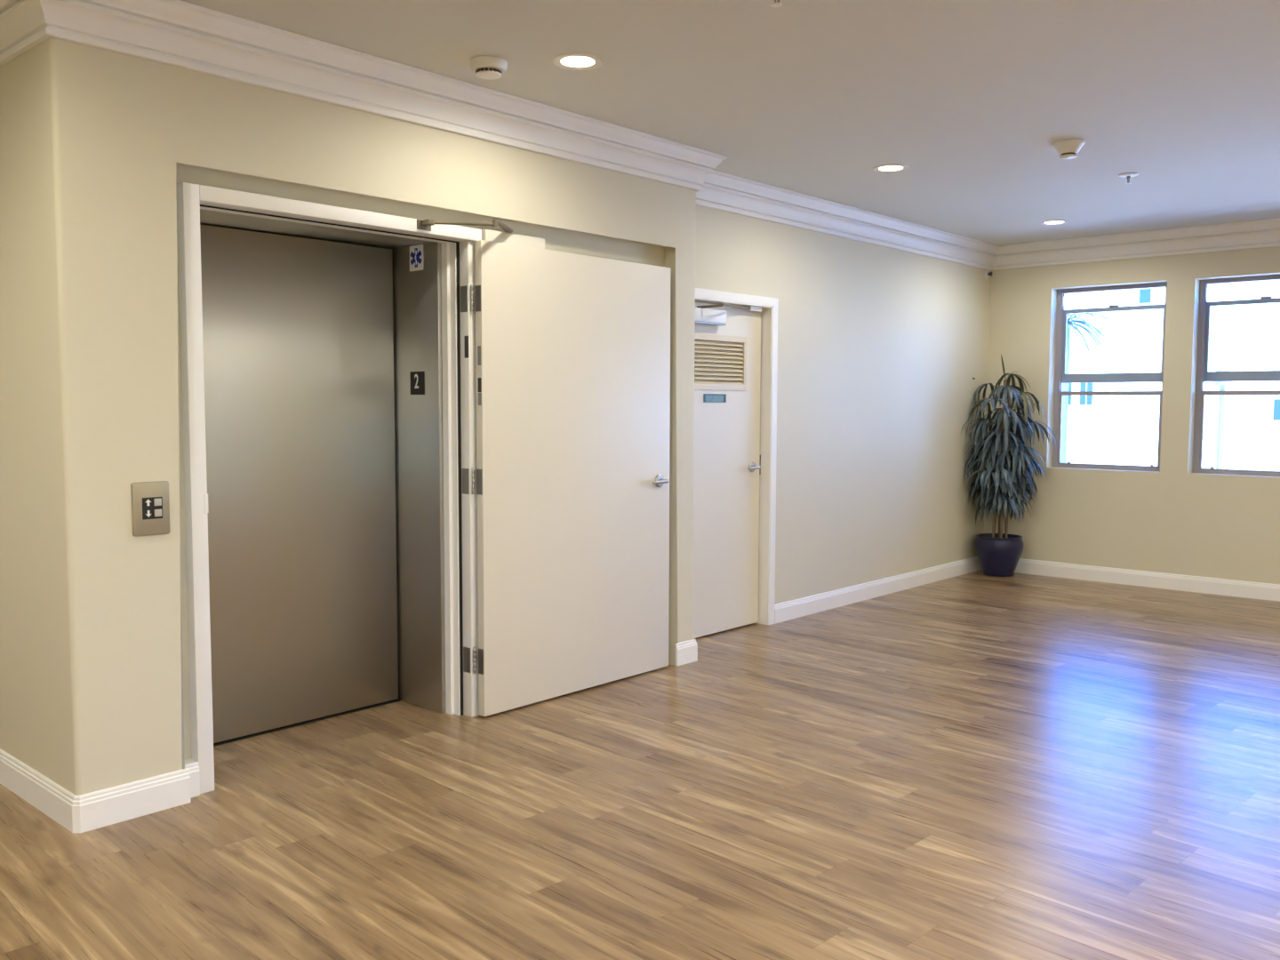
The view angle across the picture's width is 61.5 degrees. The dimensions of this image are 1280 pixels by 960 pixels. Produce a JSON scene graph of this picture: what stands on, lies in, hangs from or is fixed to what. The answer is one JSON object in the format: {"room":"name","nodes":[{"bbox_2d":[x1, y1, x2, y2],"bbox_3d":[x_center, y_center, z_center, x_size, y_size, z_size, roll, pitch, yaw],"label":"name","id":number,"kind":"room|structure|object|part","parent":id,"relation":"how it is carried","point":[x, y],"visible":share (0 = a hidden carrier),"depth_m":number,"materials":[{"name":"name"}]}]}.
{"room":"elevator lobby","nodes":[
{"label":"elevator lobby","id":0,"kind":"room"},
{"bbox_2d":[0,50,54,782],"bbox_3d":[-2.831,-0.275,4.403,2.300,2.755,0.100,4,5,42],"label":"wall","id":1,"kind":"structure","parent":0,"point":[26,732],"depth_m":3.73,"materials":[{"name":"paint"}]},
{"bbox_2d":[0,0,50,66],"bbox_3d":[-2.781,-1.543,4.128,2.614,0.184,0.114,4,5,42],"label":"trim","id":2,"kind":"structure","parent":1,"relation":"attached to","point":[22,24],"depth_m":3.45,"materials":[{"name":"wood"}]},
{"bbox_2d":[0,748,199,832],"bbox_3d":[-2.650,1.035,4.541,2.515,0.122,0.445,4,5,42],"label":"baseboard","id":3,"kind":"structure","parent":1,"relation":"attached to","point":[85,812],"depth_m":3.71,"materials":[{"name":"wood"}]},
{"bbox_2d":[27,37,695,795],"bbox_3d":[-0.931,-0.297,4.808,0.412,2.755,3.240,4,5,42],"label":"wall","id":4,"kind":"structure","parent":0,"point":[114,136],"depth_m":3.67,"materials":[{"name":"paint"}]},
{"bbox_2d":[130,480,170,536],"bbox_3d":[-1.675,0.098,3.683,0.016,0.183,0.126,4,5,42],"label":"station","id":5,"kind":"object","parent":4,"relation":"attached to","point":[150,500],"visible":1,"depth_m":3.68,"materials":[{"name":"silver metal"}]},
{"bbox_3d":[-1.671,0.096,3.683,0.002,0.074,0.069,4,5,42],"label":"button panel","id":6,"kind":"part","parent":5,"relation":"part of","materials":[{"name":"black plastic"}]},
{"bbox_2d":[200,224,398,743],"bbox_3d":[-1.535,0.015,4.673,0.040,2.124,1.100,4,5,42],"label":"door","id":7,"kind":"structure","parent":4,"relation":"in","point":[298,332],"depth_m":4.69,"materials":[{"name":"silver metal"}]},
{"bbox_2d":[176,182,481,793],"bbox_3d":[-1.357,0.004,4.515,0.555,2.192,1.346,4,5,42],"label":"door frame","id":8,"kind":"structure","parent":4,"relation":"attached to","point":[458,257],"depth_m":4.82,"materials":[{"name":"wood"}]},
{"bbox_3d":[-1.572,0.085,3.882,0.025,0.070,0.014,4,5,42],"label":"strike plate","id":9,"kind":"part","parent":8,"relation":"part of","materials":[{"name":"metal"}]},
{"bbox_2d":[39,0,727,191],"bbox_3d":[-0.731,-1.566,4.542,0.114,0.184,3.468,4,5,42],"label":"trim","id":10,"kind":"structure","parent":4,"relation":"attached to","point":[176,33],"depth_m":4.13,"materials":[{"name":"wood"}]},
{"bbox_2d":[409,244,423,271],"bbox_3d":[-1.018,-1.011,4.887,0.100,0.114,0.006,4,5,42],"label":"sign","id":11,"kind":"object","parent":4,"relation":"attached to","point":[416,252],"visible":1,"depth_m":4.88,"materials":[{"name":"white plastic"}]},
{"bbox_2d":[409,371,424,394],"bbox_3d":[-1.021,-0.444,4.930,0.105,0.106,0.004,4,5,42],"label":"number sign","id":12,"kind":"object","parent":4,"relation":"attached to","point":[417,378],"visible":1,"depth_m":4.93,"materials":[{"name":"black plastic"}]},
{"bbox_2d":[460,240,670,716],"bbox_3d":[-0.294,-0.023,5.256,1.312,2.125,0.122,-4,6,-45],"label":"door","id":13,"kind":"structure","parent":4,"relation":"in","point":[572,351],"depth_m":5.17,"materials":[{"name":"wood"}]},
{"bbox_3d":[-0.710,-0.550,4.749,0.024,0.084,0.002,4,5,42],"label":"label plate","id":14,"kind":"part","parent":13,"relation":"part of","materials":[{"name":"metal"}]},
{"bbox_3d":[-0.710,-0.420,4.758,0.024,0.063,0.002,4,5,42],"label":"edge plate","id":15,"kind":"part","parent":13,"relation":"part of","materials":[{"name":"metal"}]},
{"bbox_3d":[-0.710,-0.359,4.762,0.024,0.055,0.002,4,5,42],"label":"edge plate","id":16,"kind":"part","parent":13,"relation":"part of","materials":[{"name":"metal"}]},
{"bbox_2d":[416,218,544,249],"bbox_3d":[-0.631,-1.069,4.721,0.250,0.109,0.740,4,5,42],"label":"door closer","id":17,"kind":"object","parent":13,"relation":"attached to","point":[487,235],"depth_m":4.81,"materials":[{"name":"metal"}]},
{"bbox_3d":[-0.752,-1.081,4.533,0.279,0.020,0.028,-1,4,-17],"label":"arm","id":18,"kind":"part","parent":17,"relation":"part of","materials":[{"name":"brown metal"}]},
{"bbox_3d":[0.105,0.003,5.666,0.011,0.068,0.068,4,5,42],"label":"handle","id":19,"kind":"part","parent":13,"relation":"part of","materials":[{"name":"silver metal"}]},
{"bbox_3d":[0.098,0.008,5.606,0.063,0.023,0.120,4,5,42],"label":"lever","id":20,"kind":"part","parent":13,"relation":"part of","materials":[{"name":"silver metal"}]},
{"bbox_2d":[674,639,697,666],"bbox_3d":[0.256,0.947,5.909,0.015,0.122,0.176,4,5,42],"label":"baseboard","id":21,"kind":"structure","parent":4,"relation":"attached to","point":[686,652],"depth_m":5.90,"materials":[{"name":"wood"}]},
{"bbox_2d":[440,267,445,663],"bbox_3d":[-1.436,-0.284,4.596,0.480,2.755,1.650,4,5,42],"label":"wall","id":22,"kind":"structure","parent":0,"point":[441,268],"depth_m":5.14,"materials":[{"name":"metal"}]},
{"bbox_2d":[0,569,1279,959],"bbox_3d":[0.684,1.232,3.641,8.900,0.120,12.107,4,5,42],"label":"floor","id":23,"kind":"structure","parent":0,"point":[974,765],"depth_m":3.74,"materials":[{"name":"wood"}]},
{"bbox_2d":[975,533,1023,576],"bbox_3d":[3.009,0.630,9.011,0.388,0.330,0.388,4,5,42],"label":"pot","id":24,"kind":"object","parent":23,"relation":"on","point":[999,555],"depth_m":8.88,"materials":[{"name":"ceramic"}]},
{"bbox_2d":[960,353,1055,576],"bbox_3d":[3.031,-0.115,8.818,0.671,1.844,0.622,4,5,42],"label":"potted palm","id":25,"kind":"object","parent":23,"relation":"on","point":[999,554],"visible":1,"depth_m":8.83,"materials":[{"name":"plant"}]},
{"bbox_3d":[2.950,0.230,8.954,0.020,0.580,0.032,1,4,7],"label":"stem","id":26,"kind":"part","parent":25,"relation":"part of","materials":[{"name":"plant"}]},
{"bbox_3d":[2.980,0.082,8.988,0.042,0.871,0.023,3,5,32],"label":"stem","id":27,"kind":"part","parent":25,"relation":"part of","materials":[{"name":"plant"}]},
{"bbox_3d":[3.028,-0.005,9.028,0.024,1.041,0.053,1,4,9],"label":"stem","id":28,"kind":"part","parent":25,"relation":"part of","materials":[{"name":"plant"}]},
{"bbox_3d":[3.007,-0.152,8.901,0.028,1.350,0.039,2,4,21],"label":"stem","id":29,"kind":"part","parent":25,"relation":"part of","materials":[{"name":"plant"}]},
{"bbox_3d":[3.054,-0.123,8.924,0.025,1.290,0.053,2,5,29],"label":"stem","id":30,"kind":"part","parent":25,"relation":"part of","materials":[{"name":"plant"}]},
{"bbox_2d":[180,0,1279,245],"bbox_3d":[0.694,-1.651,3.436,8.900,0.150,12.107,4,5,42],"label":"ceiling","id":31,"kind":"structure","parent":0,"point":[807,97],"depth_m":4.49,"materials":[{"name":"paint"}]},
{"bbox_2d":[470,56,507,79],"bbox_3d":[-0.591,-1.605,4.201,0.145,0.058,0.145,4,5,42],"label":"smoke detector","id":32,"kind":"object","parent":31,"relation":"attached to","point":[490,68],"visible":1,"depth_m":4.16,"materials":[{"name":"white plastic"}]},
{"bbox_2d":[552,53,603,70],"bbox_3d":[-0.242,-1.629,4.190,0.198,0.006,0.198,4,5,42],"label":"recessed light","id":33,"kind":"object","parent":31,"relation":"in","point":[572,61],"visible":1,"depth_m":4.19,"materials":[{"name":"white glass"}]},
{"bbox_2d":[770,0,782,7],"bbox_3d":[0.439,-1.550,3.451,0.111,0.054,0.111,4,5,42],"label":"sprinkler","id":34,"kind":"object","parent":31,"relation":"attached to","point":[774,4],"visible":1,"depth_m":3.45,"materials":[{"name":"white metal"}]},
{"bbox_2d":[872,164,908,172],"bbox_3d":[1.414,-1.757,6.061,0.198,0.006,0.198,4,5,42],"label":"recessed light","id":35,"kind":"object","parent":31,"relation":"in","point":[885,168],"visible":1,"depth_m":6.06,"materials":[{"name":"white glass"}]},
{"bbox_2d":[1040,219,1068,224],"bbox_3d":[3.023,-1.878,7.842,0.198,0.006,0.198,4,5,42],"label":"recessed light","id":36,"kind":"object","parent":31,"relation":"in","point":[1058,221],"visible":1,"depth_m":7.84,"materials":[{"name":"white glass"}]},
{"bbox_2d":[1053,138,1084,159],"bbox_3d":[2.179,-1.675,5.464,0.149,0.078,0.149,4,5,42],"label":"smoke detector","id":37,"kind":"object","parent":31,"relation":"attached to","point":[1068,148],"visible":1,"depth_m":5.42,"materials":[{"name":"white plastic"}]},
{"bbox_2d":[1118,172,1139,183],"bbox_3d":[2.823,-1.738,6.210,0.111,0.054,0.111,4,5,42],"label":"sprinkler","id":38,"kind":"object","parent":31,"relation":"attached to","point":[1127,175],"visible":1,"depth_m":6.20,"materials":[{"name":"white metal"}]},
{"bbox_2d":[695,204,991,604],"bbox_3d":[1.493,-0.495,7.702,0.150,2.755,4.317,4,5,42],"label":"wall","id":39,"kind":"structure","parent":0,"point":[881,349],"depth_m":7.70,"materials":[{"name":"paint"}]},
{"bbox_2d":[692,302,760,638],"bbox_3d":[0.467,-0.056,6.548,0.110,2.012,0.942,4,5,42],"label":"door","id":40,"kind":"structure","parent":39,"relation":"in","point":[727,358],"depth_m":6.65,"materials":[{"name":"wood"}]},
{"bbox_3d":[0.454,-0.496,6.523,0.004,0.050,0.214,4,5,42],"label":"sign plate","id":41,"kind":"part","parent":40,"relation":"part of","materials":[{"name":"blue plastic"}]},
{"bbox_2d":[694,304,761,325],"bbox_3d":[0.560,-1.000,6.486,0.160,0.136,0.705,4,5,42],"label":"door closer","id":42,"kind":"object","parent":40,"relation":"attached to","point":[702,315],"depth_m":6.37,"materials":[{"name":"silver metal"}]},
{"bbox_3d":[0.555,-1.037,6.460,0.137,0.042,0.528,4,5,42],"label":"arm","id":43,"kind":"part","parent":42,"relation":"part of","materials":[{"name":"silver metal"}]},
{"bbox_3d":[0.717,-0.083,6.844,0.011,0.068,0.068,4,5,42],"label":"handle","id":44,"kind":"part","parent":40,"relation":"part of","materials":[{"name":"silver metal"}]},
{"bbox_3d":[0.711,-0.079,6.784,0.063,0.023,0.120,4,5,42],"label":"lever","id":45,"kind":"part","parent":40,"relation":"part of","materials":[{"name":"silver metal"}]},
{"bbox_2d":[695,288,778,624],"bbox_3d":[0.453,-0.086,6.560,0.162,2.094,1.090,4,5,42],"label":"door frame","id":46,"kind":"structure","parent":39,"relation":"attached to","point":[770,306],"depth_m":6.88,"materials":[{"name":"wood"}]},
{"bbox_2d":[695,169,998,270],"bbox_3d":[1.595,-1.770,7.524,0.114,0.184,4.317,4,5,42],"label":"trim","id":47,"kind":"structure","parent":39,"relation":"attached to","point":[722,191],"depth_m":7.20,"materials":[{"name":"wood"}]},
{"bbox_2d":[774,556,982,623],"bbox_3d":[1.930,0.792,8.164,0.015,0.122,3.177,4,5,42],"label":"baseboard","id":48,"kind":"structure","parent":39,"relation":"attached to","point":[793,609],"depth_m":7.88,"materials":[{"name":"wood"}]},
{"bbox_2d":[984,269,991,279],"bbox_3d":[2.952,-1.743,9.095,0.044,0.080,0.080,4,5,42],"label":"sprinkler","id":49,"kind":"object","parent":39,"relation":"attached to","point":[987,273],"visible":1,"depth_m":9.08,"materials":[{"name":"white metal"}]},
{"bbox_2d":[984,246,1279,584],"bbox_3d":[4.628,-0.501,7.926,8.700,2.755,0.200,4,5,42],"label":"wall","id":50,"kind":"structure","parent":0,"point":[1173,519],"depth_m":8.41,"materials":[{"name":"paint"}]},
{"bbox_2d":[1051,281,1167,471],"bbox_3d":[3.818,-0.825,8.711,0.884,1.475,0.078,4,5,42],"label":"window","id":51,"kind":"structure","parent":50,"relation":"in","point":[1060,377],"depth_m":8.80,"materials":[{"name":"metal"}]},
{"bbox_3d":[3.807,-0.415,8.730,0.810,0.611,0.026,4,5,42],"label":"sash","id":52,"kind":"part","parent":51,"relation":"part of","materials":[{"name":"glass"}]},
{"bbox_3d":[3.833,-1.095,8.708,0.810,0.608,0.026,4,5,42],"label":"sash","id":53,"kind":"part","parent":51,"relation":"part of","materials":[{"name":"glass"}]},
{"bbox_2d":[992,217,1279,270],"bbox_3d":[5.362,-1.718,6.973,6.462,0.184,0.114,4,5,42],"label":"trim","id":54,"kind":"structure","parent":50,"relation":"attached to","point":[1260,233],"depth_m":8.29,"materials":[{"name":"wood"}]},
{"bbox_2d":[1014,558,1279,601],"bbox_3d":[5.386,0.873,7.194,6.462,0.122,0.015,4,5,42],"label":"baseboard","id":55,"kind":"structure","parent":50,"relation":"attached to","point":[1214,586],"depth_m":8.41,"materials":[{"name":"wood"}]},
{"bbox_2d":[1192,274,1279,476],"bbox_3d":[4.626,-0.771,7.989,0.884,1.475,0.078,4,5,42],"label":"window","id":56,"kind":"structure","parent":50,"relation":"in","point":[1203,374],"depth_m":8.19,"materials":[{"name":"metal"}]},
{"bbox_3d":[4.615,-0.361,8.008,0.810,0.611,0.026,4,5,42],"label":"sash","id":57,"kind":"part","parent":56,"relation":"part of","materials":[{"name":"glass"}]},
{"bbox_3d":[4.641,-1.041,7.986,0.810,0.608,0.026,4,5,42],"label":"sash","id":58,"kind":"part","parent":56,"relation":"part of","materials":[{"name":"glass"}]},
{"label":"outside","id":59,"kind":"structure","parent":0,"visible":0},
{"bbox_3d":[20.362,2.341,36.041,100.000,0.200,62.193,4,5,42],"label":"ground","id":60,"kind":"structure","parent":59,"visible":0},
{"bbox_2d":[1060,312,1108,463],"bbox_3d":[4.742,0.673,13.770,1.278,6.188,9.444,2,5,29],"label":"palm tree","id":61,"kind":"object","parent":60,"relation":"on","point":[1065,386],"visible":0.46,"depth_m":17.10,"materials":[{"name":"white plant"}]},
{"bbox_3d":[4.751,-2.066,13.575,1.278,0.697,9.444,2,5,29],"label":"crown","id":62,"kind":"part","parent":61,"relation":"part of","materials":[{"name":"blue plant"}]},
{"bbox_2d":[1064,280,1279,471],"bbox_3d":[14.283,-1.017,24.478,48.000,8.100,9.150,4,5,42],"label":"building","id":63,"kind":"structure","parent":60,"relation":"on","point":[1102,429],"depth_m":21.87,"materials":[{"name":"paint"}]},
{"bbox_2d":[1214,366,1231,468],"bbox_3d":[10.912,0.596,20.314,0.299,5.450,0.299,4,5,42],"label":"lamp post","id":64,"kind":"object","parent":60,"relation":"on","point":[1222,385],"visible":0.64,"depth_m":20.16,"materials":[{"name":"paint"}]}
]}

